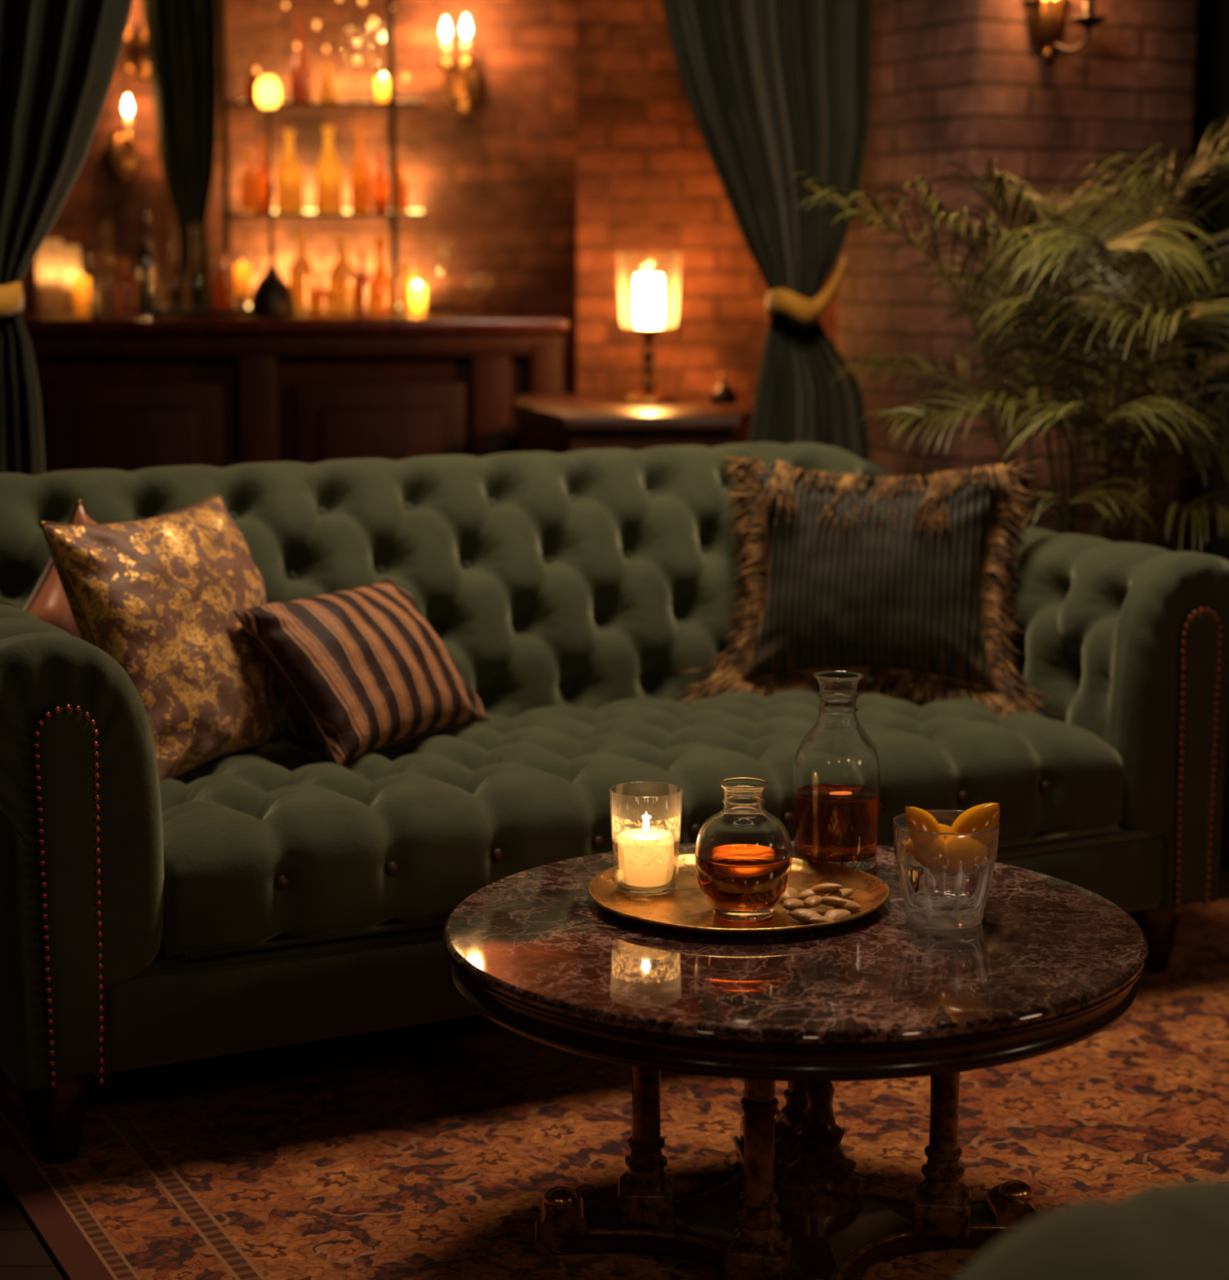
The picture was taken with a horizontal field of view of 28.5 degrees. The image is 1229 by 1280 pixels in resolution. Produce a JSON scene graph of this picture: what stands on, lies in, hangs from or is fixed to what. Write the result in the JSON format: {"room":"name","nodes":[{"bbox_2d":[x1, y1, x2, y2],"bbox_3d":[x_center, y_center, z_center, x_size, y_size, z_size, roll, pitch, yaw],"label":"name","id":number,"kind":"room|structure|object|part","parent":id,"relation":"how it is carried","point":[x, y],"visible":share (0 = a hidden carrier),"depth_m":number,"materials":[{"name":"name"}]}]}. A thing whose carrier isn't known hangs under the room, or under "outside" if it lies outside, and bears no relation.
{"room":"bar","nodes":[
{"label":"bar","id":0,"kind":"room"},
{"bbox_2d":[21,0,577,394],"bbox_3d":[-0.300,-1.513,8.367,7.000,3.000,0.160,0,9,0],"label":"wall","id":1,"kind":"structure","parent":0,"point":[495,182],"depth_m":8.26,"materials":[{"name":"brick"}]},
{"bbox_2d":[106,115,138,181],"bbox_3d":[-1.651,-1.693,8.155,0.104,0.281,0.150,-4,10,-25],"label":"wall sconce","id":2,"kind":"object","parent":1,"relation":"attached to","point":[122,155],"visible":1,"depth_m":8.20,"materials":[{"name":"gold metal"}]},
{"bbox_3d":[-1.652,-1.624,8.170,0.014,0.106,0.116,-4,10,-25],"label":"arm","id":3,"kind":"part","parent":2,"relation":"part of","materials":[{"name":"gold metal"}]},
{"bbox_2d":[119,115,138,144],"bbox_3d":[-1.632,-1.744,8.108,0.064,0.164,0.064,0,9,0],"label":"candle","id":4,"kind":"object","parent":2,"relation":"on","point":[128,140],"depth_m":8.10,"materials":[{"name":"white wax"}]},
{"bbox_2d":[123,17,151,81],"bbox_3d":[-1.597,-2.037,8.104,0.140,0.312,0.152,0,9,0],"label":"wall sconce","id":5,"kind":"object","parent":1,"relation":"attached to","point":[139,59],"visible":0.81,"depth_m":8.16,"materials":[{"name":"gold metal"}]},
{"bbox_3d":[-1.610,-1.959,8.122,0.015,0.115,0.127,4,10,24],"label":"arm","id":6,"kind":"part","parent":5,"relation":"part of","materials":[{"name":"gold metal"}]},
{"bbox_3d":[-1.573,-1.959,8.122,0.015,0.115,0.120,-2,9,-14],"label":"arm","id":7,"kind":"part","parent":5,"relation":"part of","materials":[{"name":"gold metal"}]},
{"bbox_2d":[217,0,464,313],"bbox_3d":[-0.965,-1.749,8.088,0.900,1.693,0.245,0,9,0],"label":"shelf","id":8,"kind":"object","parent":1,"relation":"attached to","point":[392,106],"visible":0.7,"depth_m":8.00,"materials":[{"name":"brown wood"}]},
{"bbox_3d":[-1.290,-1.732,7.978,0.022,1.693,0.022,0,9,0],"label":"post","id":9,"kind":"part","parent":8,"relation":"part of","materials":[{"name":"black metal"}]},
{"bbox_2d":[240,151,258,213],"bbox_3d":[-1.218,-1.526,8.051,0.061,0.201,0.061,0,9,0],"label":"bottle","id":10,"kind":"object","parent":8,"relation":"on","point":[249,184],"visible":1,"depth_m":8.03,"materials":[{"name":"orange glass"}]},
{"bbox_2d":[244,62,261,102],"bbox_3d":[-1.196,-1.855,8.040,0.071,0.131,0.071,0,9,0],"label":"bottle","id":11,"kind":"object","parent":8,"relation":"on","point":[251,83],"visible":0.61,"depth_m":8.02,"materials":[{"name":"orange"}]},
{"bbox_2d":[254,137,268,213],"bbox_3d":[-1.185,-1.565,8.136,0.057,0.251,0.057,0,9,0],"label":"bottle","id":12,"kind":"object","parent":8,"relation":"on","point":[261,172],"visible":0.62,"depth_m":8.12,"materials":[{"name":"orange glass"}]},
{"bbox_2d":[275,129,304,213],"bbox_3d":[-1.082,-1.560,8.045,0.091,0.272,0.091,0,9,0],"label":"bottle","id":13,"kind":"object","parent":8,"relation":"on","point":[289,172],"visible":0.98,"depth_m":8.02,"materials":[{"name":"orange glass"}]},
{"bbox_2d":[290,16,311,102],"bbox_3d":[-1.043,-1.928,8.028,0.071,0.281,0.071,0,9,0],"label":"decanter","id":14,"kind":"object","parent":8,"relation":"on","point":[300,78],"visible":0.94,"depth_m":8.01,"materials":[{"name":"orange"}]},
{"bbox_2d":[319,62,337,102],"bbox_3d":[-0.954,-1.854,8.040,0.061,0.130,0.061,0,9,0],"label":"decanter","id":15,"kind":"object","parent":8,"relation":"on","point":[327,92],"visible":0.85,"depth_m":8.02,"materials":[{"name":"orange glass"}]},
{"bbox_2d":[315,126,343,213],"bbox_3d":[-0.952,-1.566,8.045,0.093,0.281,0.093,0,9,0],"label":"bottle","id":16,"kind":"object","parent":8,"relation":"on","point":[328,170],"visible":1,"depth_m":8.02,"materials":[{"name":"orange glass"}]},
{"bbox_2d":[350,129,371,213],"bbox_3d":[-0.847,-1.560,8.046,0.069,0.273,0.069,0,9,0],"label":"bottle","id":17,"kind":"object","parent":8,"relation":"on","point":[360,171],"visible":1,"depth_m":8.03,"materials":[{"name":"orange glass"}]},
{"bbox_2d":[371,152,389,213],"bbox_3d":[-0.790,-1.540,8.140,0.061,0.201,0.061,0,9,0],"label":"bottle","id":18,"kind":"object","parent":8,"relation":"on","point":[380,182],"visible":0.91,"depth_m":8.12,"materials":[{"name":"orange glass"}]},
{"bbox_2d":[375,76,388,102],"bbox_3d":[-0.766,-1.831,8.013,0.054,0.092,0.054,0,9,0],"label":"candle","id":19,"kind":"object","parent":8,"relation":"on","point":[381,82],"visible":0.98,"depth_m":7.99,"materials":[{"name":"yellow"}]},
{"bbox_3d":[-0.734,-1.732,7.978,0.022,1.693,0.022,0,9,0],"label":"post","id":20,"kind":"part","parent":8,"relation":"part of","materials":[{"name":"black metal"}]},
{"bbox_2d":[396,160,408,213],"bbox_3d":[-0.716,-1.511,8.053,0.057,0.171,0.057,0,9,0],"label":"bottle","id":21,"kind":"object","parent":8,"relation":"on","point":[402,185],"visible":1,"depth_m":8.04,"materials":[{"name":"orange glass"}]},
{"bbox_2d":[435,39,483,111],"bbox_3d":[-0.524,-1.941,8.140,0.140,0.312,0.152,2,9,10],"label":"wall sconce","id":22,"kind":"object","parent":1,"relation":"attached to","point":[466,81],"visible":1,"depth_m":8.19,"materials":[{"name":"gold metal"}]},
{"bbox_2d":[443,40,448,57],"bbox_3d":[-0.565,-2.008,8.095,0.030,0.154,0.030,0,9,0],"label":"candle","id":23,"kind":"object","parent":22,"relation":"on","point":[446,42],"depth_m":8.09,"materials":[{"name":"white wax"}]},
{"bbox_3d":[-0.536,-1.864,8.161,0.015,0.115,0.127,6,11,34],"label":"arm","id":24,"kind":"part","parent":22,"relation":"part of","materials":[{"name":"gold metal"}]},
{"bbox_2d":[462,39,469,57],"bbox_3d":[-0.496,-2.009,8.082,0.030,0.160,0.030,0,9,0],"label":"candle","id":25,"kind":"object","parent":22,"relation":"on","point":[466,42],"depth_m":8.08,"materials":[{"name":"white wax"}]},
{"bbox_3d":[-0.503,-1.891,8.210,0.112,0.191,0.026,2,9,10],"label":"plate","id":26,"kind":"part","parent":22,"relation":"part of","materials":[{"name":"gold metal"}]},
{"bbox_3d":[-0.500,-1.863,8.154,0.015,0.115,0.120,-1,9,-4],"label":"arm","id":27,"kind":"part","parent":22,"relation":"part of","materials":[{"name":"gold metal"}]},
{"bbox_2d":[0,857,1228,1279],"bbox_3d":[-0.300,0.763,3.662,7.200,0.040,11.000,0,9,0],"label":"floor","id":28,"kind":"structure","parent":0,"point":[24,1255],"depth_m":3.24,"materials":[{"name":"brown wood"}]},
{"bbox_2d":[21,313,572,473],"bbox_3d":[-1.450,-0.476,7.790,2.620,1.130,0.620,0,9,0],"label":"bar counter","id":29,"kind":"object","parent":28,"relation":"on","point":[129,393],"depth_m":7.52,"materials":[{"name":"brown wood"}]},
{"bbox_2d":[35,238,64,315],"bbox_3d":[-1.804,-1.159,7.713,0.084,0.240,0.084,0,9,0],"label":"candle jar","id":30,"kind":"object","parent":29,"relation":"on","point":[49,258],"visible":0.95,"depth_m":7.68,"materials":[{"name":"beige glass"}]},
{"bbox_2d":[62,245,80,314],"bbox_3d":[-1.766,-1.169,7.843,0.064,0.220,0.064,0,9,0],"label":"candle jar","id":31,"kind":"object","parent":29,"relation":"on","point":[71,254],"visible":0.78,"depth_m":7.81,"materials":[{"name":"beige glass"}]},
{"bbox_2d":[72,276,90,315],"bbox_3d":[-1.686,-1.097,7.642,0.054,0.138,0.054,0,9,0],"label":"glass","id":32,"kind":"object","parent":29,"relation":"on","point":[81,285],"visible":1,"depth_m":7.62,"materials":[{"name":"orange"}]},
{"bbox_2d":[82,251,103,315],"bbox_3d":[-1.687,-1.148,7.776,0.074,0.203,0.074,0,9,0],"label":"bottle","id":33,"kind":"object","parent":29,"relation":"on","point":[95,283],"visible":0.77,"depth_m":7.76,"materials":[{"name":"brown glass"}]},
{"bbox_2d":[111,257,136,314],"bbox_3d":[-1.586,-1.145,7.817,0.081,0.181,0.081,0,9,0],"label":"bottle","id":34,"kind":"object","parent":29,"relation":"on","point":[123,288],"visible":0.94,"depth_m":7.79,"materials":[{"name":"orange glass"}]},
{"bbox_3d":[-1.497,-0.477,7.572,0.558,0.660,0.030,0,9,0],"label":"panel","id":35,"kind":"part","parent":29,"relation":"part of","materials":[{"name":"brown wood"}]},
{"bbox_2d":[134,209,159,315],"bbox_3d":[-1.502,-1.210,7.746,0.073,0.332,0.073,0,9,0],"label":"bottle","id":36,"kind":"object","parent":29,"relation":"on","point":[146,273],"visible":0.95,"depth_m":7.73,"materials":[{"name":"black glass"}]},
{"bbox_2d":[151,309,253,315],"bbox_3d":[-1.282,-1.035,7.632,0.340,0.018,0.130,0,9,0],"label":"tray","id":37,"kind":"object","parent":29,"relation":"on","point":[155,312],"visible":0.76,"depth_m":7.57,"materials":[{"name":"black metal"}]},
{"bbox_2d":[213,251,236,309],"bbox_3d":[-1.265,-1.158,7.835,0.078,0.202,0.078,0,9,0],"label":"bottle","id":38,"kind":"object","parent":29,"relation":"on","point":[224,284],"visible":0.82,"depth_m":7.81,"materials":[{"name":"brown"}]},
{"bbox_2d":[235,296,251,309],"bbox_3d":[-1.195,-1.078,7.777,0.060,0.059,0.059,0,9,0],"label":"stand","id":39,"kind":"object","parent":29,"relation":"on","point":[243,305],"visible":0.49,"depth_m":7.77,"materials":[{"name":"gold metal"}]},
{"bbox_2d":[234,264,250,295],"bbox_3d":[-1.195,-1.165,7.763,0.054,0.115,0.054,0,9,0],"label":"glass","id":40,"kind":"object","parent":39,"relation":"on","point":[242,272],"visible":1,"depth_m":7.74,"materials":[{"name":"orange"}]},
{"bbox_2d":[249,75,296,316],"bbox_3d":[-1.077,-1.385,7.557,0.149,0.737,0.149,0,9,0],"label":"table lamp","id":41,"kind":"object","parent":29,"relation":"on","point":[272,295],"visible":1,"depth_m":7.55,"materials":[{"name":"black metal"}]},
{"bbox_3d":[-1.077,-1.702,7.507,0.076,0.095,0.076,0,9,0],"label":"lamp shade","id":42,"kind":"part","parent":41,"relation":"part of","materials":[{"name":"yellow"}]},
{"bbox_2d":[21,313,572,332],"bbox_3d":[-1.450,-1.012,7.706,2.620,0.044,0.620,0,9,0],"label":"countertop","id":43,"kind":"structure","parent":29,"relation":"on","point":[33,322],"depth_m":7.40,"materials":[{"name":"brown wood"}]},
{"bbox_2d":[288,229,315,313],"bbox_3d":[-1.025,-1.205,7.909,0.085,0.271,0.085,0,9,0],"label":"bottle","id":44,"kind":"object","parent":29,"relation":"on","point":[301,272],"visible":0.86,"depth_m":7.88,"materials":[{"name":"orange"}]},
{"bbox_2d":[311,273,330,315],"bbox_3d":[-0.947,-1.115,7.791,0.061,0.131,0.061,0,9,0],"label":"bottle","id":45,"kind":"object","parent":29,"relation":"on","point":[321,295],"visible":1,"depth_m":7.77,"materials":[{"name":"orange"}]},
{"bbox_2d":[328,235,357,314],"bbox_3d":[-0.890,-1.195,7.910,0.098,0.252,0.098,0,9,0],"label":"bottle","id":46,"kind":"object","parent":29,"relation":"on","point":[342,275],"visible":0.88,"depth_m":7.88,"materials":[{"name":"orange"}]},
{"bbox_2d":[354,251,371,315],"bbox_3d":[-0.812,-1.150,7.786,0.053,0.203,0.053,0,9,0],"label":"bottle","id":47,"kind":"object","parent":29,"relation":"on","point":[362,282],"visible":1,"depth_m":7.77,"materials":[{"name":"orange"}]},
{"bbox_3d":[-0.731,-0.477,7.572,0.535,0.660,0.030,0,9,0],"label":"panel","id":48,"kind":"part","parent":29,"relation":"part of","materials":[{"name":"brown wood"}]},
{"bbox_2d":[370,235,395,314],"bbox_3d":[-0.766,-1.195,7.910,0.089,0.251,0.089,0,9,0],"label":"decanter","id":49,"kind":"object","parent":29,"relation":"on","point":[382,292],"visible":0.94,"depth_m":7.89,"materials":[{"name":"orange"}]},
{"bbox_2d":[409,285,426,314],"bbox_3d":[-0.639,-1.111,7.843,0.054,0.104,0.054,0,9,0],"label":"candle","id":50,"kind":"object","parent":29,"relation":"on","point":[417,293],"visible":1,"depth_m":7.82,"materials":[{"name":"yellow wax"}]},
{"bbox_3d":[-0.210,-0.406,7.568,0.110,1.060,0.070,0,9,0],"label":"corner post","id":51,"kind":"part","parent":29,"relation":"part of","materials":[{"name":"brown wood"}]},
{"bbox_2d":[0,897,1228,1279],"bbox_3d":[0.948,0.765,3.491,3.300,0.008,2.400,-4,10,-26],"label":"rug","id":52,"kind":"object","parent":28,"relation":"on","point":[431,1150],"visible":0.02,"depth_m":3.59,"materials":[{"name":"carpet"}]},
{"bbox_2d":[0,442,1228,1163],"bbox_3d":[-0.106,0.165,4.301,2.360,0.927,1.070,-5,10,-27],"label":"sofa","id":53,"kind":"object","parent":52,"relation":"on","point":[273,894],"visible":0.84,"depth_m":4.14,"materials":[{"name":"fabric"}]},
{"bbox_3d":[-0.814,0.683,3.521,0.112,0.144,0.112,-5,10,-27],"label":"leg","id":54,"kind":"part","parent":53,"relation":"part of","materials":[{"name":"brown wood"}]},
{"bbox_2d":[22,498,96,639],"bbox_3d":[-0.888,0.000,4.066,0.107,0.476,0.475,5,10,27],"label":"throw cushion","id":55,"kind":"object","parent":53,"relation":"on","point":[47,602],"visible":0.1,"depth_m":3.96,"materials":[{"name":"brown fabric"}]},
{"bbox_3d":[-0.762,0.360,3.381,0.084,0.542,0.018,-5,10,-27],"label":"panel","id":56,"kind":"part","parent":53,"relation":"part of","materials":[{"name":"fabric"}]},
{"bbox_3d":[-1.004,0.246,3.809,0.308,0.636,1.008,-5,10,-27],"label":"arm","id":57,"kind":"part","parent":53,"relation":"part of","materials":[{"name":"fabric"}]},
{"bbox_2d":[38,493,311,782],"bbox_3d":[-0.707,-0.002,3.977,0.240,0.434,0.475,4,10,25],"label":"throw cushion","id":58,"kind":"object","parent":53,"relation":"on","point":[159,595],"visible":0.81,"depth_m":3.87,"materials":[{"name":"gold fabric"}]},
{"bbox_2d":[232,576,489,766],"bbox_3d":[-0.420,0.046,4.095,0.231,0.252,0.431,5,10,31],"label":"throw cushion","id":59,"kind":"object","parent":53,"relation":"on","point":[363,668],"visible":1,"depth_m":3.99,"materials":[{"name":"fabric"}]},
{"bbox_3d":[-0.282,0.049,4.582,2.240,0.785,0.382,-5,10,-27],"label":"backrest","id":60,"kind":"part","parent":53,"relation":"part of","materials":[{"name":"fabric"}]},
{"bbox_3d":[-0.085,0.418,4.298,1.945,0.150,0.930,-5,10,-27],"label":"rail","id":61,"kind":"part","parent":53,"relation":"part of","materials":[{"name":"fabric"}]},
{"bbox_2d":[670,449,1067,717],"bbox_3d":[0.494,-0.036,4.568,0.830,0.626,0.308,2,9,14],"label":"throw cushion","id":62,"kind":"object","parent":53,"relation":"on","point":[884,583],"visible":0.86,"depth_m":4.54,"materials":[{"name":"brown fabric"}]},
{"bbox_3d":[0.812,0.098,4.755,0.308,0.636,1.008,-5,10,-27],"label":"arm","id":63,"kind":"part","parent":53,"relation":"part of","materials":[{"name":"fabric"}]},
{"bbox_3d":[0.995,0.536,4.463,0.112,0.144,0.112,-5,10,-27],"label":"leg","id":64,"kind":"part","parent":53,"relation":"part of","materials":[{"name":"brown wood"}]},
{"bbox_3d":[1.038,0.213,4.319,0.084,0.542,0.018,-5,10,-27],"label":"panel","id":65,"kind":"part","parent":53,"relation":"part of","materials":[{"name":"fabric"}]},
{"bbox_3d":[1.043,0.215,4.314,0.088,0.551,0.007,-5,10,-27],"label":"nail trim","id":66,"kind":"part","parent":53,"relation":"part of","materials":[{"name":"gold metal"}]},
{"bbox_2d":[443,840,1148,1279],"bbox_3d":[0.232,0.585,3.189,0.910,0.439,0.910,1,9,3],"label":"coffee table","id":67,"kind":"object","parent":52,"relation":"on","point":[1051,963],"visible":0.92,"depth_m":3.02,"materials":[{"name":"stone"}]},
{"bbox_2d":[588,852,890,937],"bbox_3d":[0.168,0.343,3.256,0.407,0.018,0.407,0,9,0],"label":"serving tray","id":68,"kind":"object","parent":67,"relation":"on","point":[686,909],"visible":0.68,"depth_m":3.23,"materials":[{"name":"gold metal"}]},
{"bbox_2d":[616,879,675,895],"bbox_3d":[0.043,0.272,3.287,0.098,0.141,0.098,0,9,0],"label":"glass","id":69,"kind":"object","parent":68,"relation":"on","point":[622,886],"visible":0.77,"depth_m":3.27,"materials":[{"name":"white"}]},
{"bbox_2d":[618,827,674,886],"bbox_3d":[0.043,0.282,3.287,0.076,0.098,0.076,0,9,0],"label":"candle","id":70,"kind":"object","parent":69,"relation":"in","point":[646,855],"visible":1,"depth_m":3.26,"materials":[{"name":"white wax"}]},
{"bbox_2d":[695,777,791,920],"bbox_3d":[0.169,0.273,3.165,0.127,0.177,0.127,0,9,0],"label":"decanter","id":71,"kind":"object","parent":68,"relation":"on","point":[744,851],"visible":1,"depth_m":3.12,"materials":[{"name":"clear glass"}]},
{"bbox_2d":[780,887,798,902],"bbox_3d":[0.233,0.342,3.243,0.028,0.017,0.050,1,9,7],"label":"nut","id":72,"kind":"object","parent":68,"relation":"on","point":[790,892],"visible":0.62,"depth_m":3.23,"materials":[{"name":"beige food"}]},
{"bbox_2d":[782,898,810,911],"bbox_3d":[0.239,0.350,3.193,0.045,0.015,0.026,-6,11,-36],"label":"nut","id":73,"kind":"object","parent":68,"relation":"on","point":[791,904],"visible":0.73,"depth_m":3.18,"materials":[{"name":"beige food"}]},
{"bbox_2d":[790,908,821,924],"bbox_3d":[0.252,0.359,3.136,0.049,0.017,0.028,2,9,14],"label":"nut","id":74,"kind":"object","parent":68,"relation":"on","point":[804,915],"visible":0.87,"depth_m":3.13,"materials":[{"name":"beige food"}]},
{"bbox_2d":[798,888,826,900],"bbox_3d":[0.265,0.342,3.247,0.039,0.014,0.023,-1,9,-8],"label":"nut","id":75,"kind":"object","parent":68,"relation":"on","point":[805,894],"visible":0.77,"depth_m":3.24,"materials":[{"name":"beige food"}]},
{"bbox_2d":[811,883,842,893],"bbox_3d":[0.285,0.334,3.245,0.044,0.017,0.026,3,9,16],"label":"nut","id":76,"kind":"object","parent":75,"relation":"on","point":[827,888],"visible":1,"depth_m":3.23,"materials":[{"name":"beige food"}]},
{"bbox_2d":[803,895,822,907],"bbox_3d":[0.261,0.344,3.177,0.025,0.014,0.044,3,9,17],"label":"nut","id":77,"kind":"object","parent":68,"relation":"on","point":[813,901],"visible":1,"depth_m":3.16,"materials":[{"name":"beige food"}]},
{"bbox_2d":[809,915,834,924],"bbox_3d":[0.269,0.362,3.118,0.037,0.013,0.022,-2,9,-16],"label":"nut","id":78,"kind":"object","parent":68,"relation":"on","point":[815,919],"visible":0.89,"depth_m":3.11,"materials":[{"name":"brown food"}]},
{"bbox_2d":[821,896,847,906],"bbox_3d":[0.288,0.344,3.179,0.045,0.016,0.025,6,11,34],"label":"nut","id":79,"kind":"object","parent":68,"relation":"on","point":[831,901],"visible":1,"depth_m":3.17,"materials":[{"name":"beige food"}]},
{"bbox_2d":[824,909,851,920],"bbox_3d":[0.287,0.359,3.135,0.045,0.017,0.026,-8,12,-42],"label":"nut","id":80,"kind":"object","parent":68,"relation":"on","point":[834,914],"visible":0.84,"depth_m":3.13,"materials":[{"name":"beige food"}]},
{"bbox_2d":[828,888,853,899],"bbox_3d":[0.302,0.344,3.245,0.028,0.016,0.048,6,11,33],"label":"nut","id":81,"kind":"object","parent":68,"relation":"on","point":[845,893],"visible":0.62,"depth_m":3.24,"materials":[{"name":"beige food"}]},
{"bbox_2d":[833,898,862,911],"bbox_3d":[0.306,0.350,3.190,0.041,0.014,0.023,-3,10,-20],"label":"nut","id":82,"kind":"object","parent":68,"relation":"on","point":[851,905],"visible":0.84,"depth_m":3.18,"materials":[{"name":"beige food"}]},
{"bbox_3d":[0.232,0.771,3.222,0.493,0.009,0.493,8,12,43],"label":"edge molding","id":83,"kind":"part","parent":67,"relation":"part of","materials":[{"name":"brown wood"}]},
{"bbox_2d":[793,670,880,871],"bbox_3d":[0.317,0.184,3.442,0.123,0.275,0.123,8,12,42],"label":"decanter","id":84,"kind":"object","parent":67,"relation":"on","point":[837,766],"visible":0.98,"depth_m":3.40,"materials":[{"name":"clear glass"}]},
{"bbox_2d":[893,809,999,929],"bbox_3d":[0.432,0.301,3.155,0.137,0.133,0.137,9,12,44],"label":"glass","id":85,"kind":"object","parent":67,"relation":"on","point":[946,878],"visible":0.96,"depth_m":3.11,"materials":[{"name":"clear glass"}]},
{"bbox_2d":[905,806,942,832],"bbox_3d":[0.404,0.253,3.131,0.056,0.076,0.022,-3,9,-18],"label":"slice","id":86,"kind":"object","parent":85,"relation":"in","point":[917,819],"visible":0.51,"depth_m":3.12,"materials":[{"name":"orange food"}]},
{"bbox_2d":[938,823,951,832],"bbox_3d":[0.432,0.257,3.166,0.048,0.025,0.056,5,10,31],"label":"slice","id":87,"kind":"object","parent":85,"relation":"in","point":[945,828],"visible":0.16,"depth_m":3.17,"materials":[{"name":"orange food"}]},
{"bbox_2d":[949,802,999,833],"bbox_3d":[0.465,0.251,3.134,0.068,0.078,0.024,1,9,7],"label":"slice","id":88,"kind":"object","parent":85,"relation":"in","point":[984,816],"visible":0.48,"depth_m":3.13,"materials":[{"name":"orange food"}]},
{"bbox_2d":[512,393,754,453],"bbox_3d":[0.058,-0.228,6.948,0.705,0.900,1.080,0,9,0],"label":"side table","id":89,"kind":"object","parent":28,"relation":"on","point":[558,424],"visible":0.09,"depth_m":6.45,"materials":[{"name":"brown wood"}]},
{"bbox_2d":[619,327,678,402],"bbox_3d":[0.100,-0.905,6.994,0.186,0.425,0.186,0,9,0],"label":"candle holder","id":90,"kind":"object","parent":89,"relation":"on","point":[648,395],"visible":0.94,"depth_m":6.99,"materials":[{"name":"gold metal"}]},
{"bbox_3d":[0.100,-0.815,7.008,0.110,0.181,0.110,0,9,0],"label":"stem","id":91,"kind":"part","parent":90,"relation":"part of","materials":[{"name":"gold metal"}]},
{"bbox_2d":[635,275,662,327],"bbox_3d":[0.100,-0.980,6.982,0.078,0.149,0.078,0,9,0],"label":"pillar candle","id":92,"kind":"object","parent":90,"relation":"on","point":[649,288],"visible":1,"depth_m":6.95,"materials":[{"name":"white wax"}]},
{"bbox_2d":[709,372,737,403],"bbox_3d":[0.312,-0.723,6.921,0.080,0.087,0.080,0,9,0],"label":"ornament","id":93,"kind":"object","parent":89,"relation":"on","point":[723,393],"visible":1,"depth_m":6.90,"materials":[{"name":"black metal"}]},
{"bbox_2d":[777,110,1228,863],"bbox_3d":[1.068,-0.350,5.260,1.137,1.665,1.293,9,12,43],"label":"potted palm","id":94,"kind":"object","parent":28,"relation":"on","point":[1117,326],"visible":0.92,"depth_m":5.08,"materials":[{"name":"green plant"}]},
{"bbox_2d":[954,1178,1228,1279],"bbox_3d":[0.754,0.613,1.524,1.012,0.899,0.892,-3,9,-20],"label":"ottoman","id":95,"kind":"object","parent":28,"relation":"on","point":[1179,1230],"visible":1,"depth_m":1.62,"materials":[{"name":"fabric"}]},
{"bbox_2d":[577,0,838,399],"bbox_3d":[0.785,-1.432,7.853,1.800,3.000,0.880,0,9,0],"label":"wall pier","id":96,"kind":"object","parent":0,"point":[652,200],"visible":0.11,"depth_m":7.44,"materials":[{"name":"brick"}]},
{"bbox_2d":[836,0,1198,551],"bbox_3d":[1.023,-1.176,6.215,0.680,3.000,0.600,-5,10,-27],"label":"wall pillar","id":97,"kind":"structure","parent":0,"point":[966,83],"depth_m":5.98,"materials":[{"name":"brick"}]},
{"bbox_2d":[1025,0,1107,62],"bbox_3d":[1.088,-1.485,5.819,0.200,0.185,0.113,3,9,19],"label":"wall sconce","id":98,"kind":"object","parent":97,"relation":"attached to","point":[1046,19],"visible":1,"depth_m":5.80,"materials":[{"name":"gold metal"}]},
{"bbox_3d":[1.050,-1.479,5.820,0.131,0.137,0.064,-5,10,-27],"label":"lamp shade","id":99,"kind":"part","parent":98,"relation":"part of","materials":[{"name":"brown glass"}]},
{"bbox_3d":[1.098,-1.445,5.806,0.091,0.066,0.021,3,9,20],"label":"arm","id":100,"kind":"part","parent":98,"relation":"part of","materials":[{"name":"gold metal"}]},
{"bbox_3d":[-0.300,-2.251,3.190,7.200,0.060,11.000,0,9,0],"label":"ceiling","id":101,"kind":"structure","parent":0,"visible":0},
{"bbox_2d":[0,0,133,475],"bbox_3d":[-1.356,-0.972,4.915,0.850,2.960,0.198,1,9,7],"label":"curtain","id":102,"kind":"object","parent":101,"relation":"hanging from","point":[59,59],"visible":0.54,"depth_m":4.90,"materials":[{"name":"fabric"}]},
{"bbox_2d":[141,0,218,309],"bbox_3d":[-1.438,-1.468,8.085,0.281,2.960,0.073,0,9,0],"label":"curtain","id":103,"kind":"object","parent":101,"relation":"hanging from","point":[181,37],"visible":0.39,"depth_m":8.05,"materials":[{"name":"green fabric"}]},
{"bbox_2d":[661,0,872,461],"bbox_3d":[0.360,-1.149,6.045,0.606,2.960,0.188,0,9,0],"label":"curtain","id":104,"kind":"object","parent":101,"relation":"hanging from","point":[776,91],"visible":0.57,"depth_m":6.03,"materials":[{"name":"fabric"}]},
{"bbox_2d":[1177,0,1228,560],"bbox_3d":[1.757,-1.195,6.340,0.758,2.960,0.120,0,9,0],"label":"curtain","id":105,"kind":"object","parent":101,"relation":"hanging from","point":[1211,95],"visible":0.2,"depth_m":6.36,"materials":[{"name":"fabric"}]}
]}

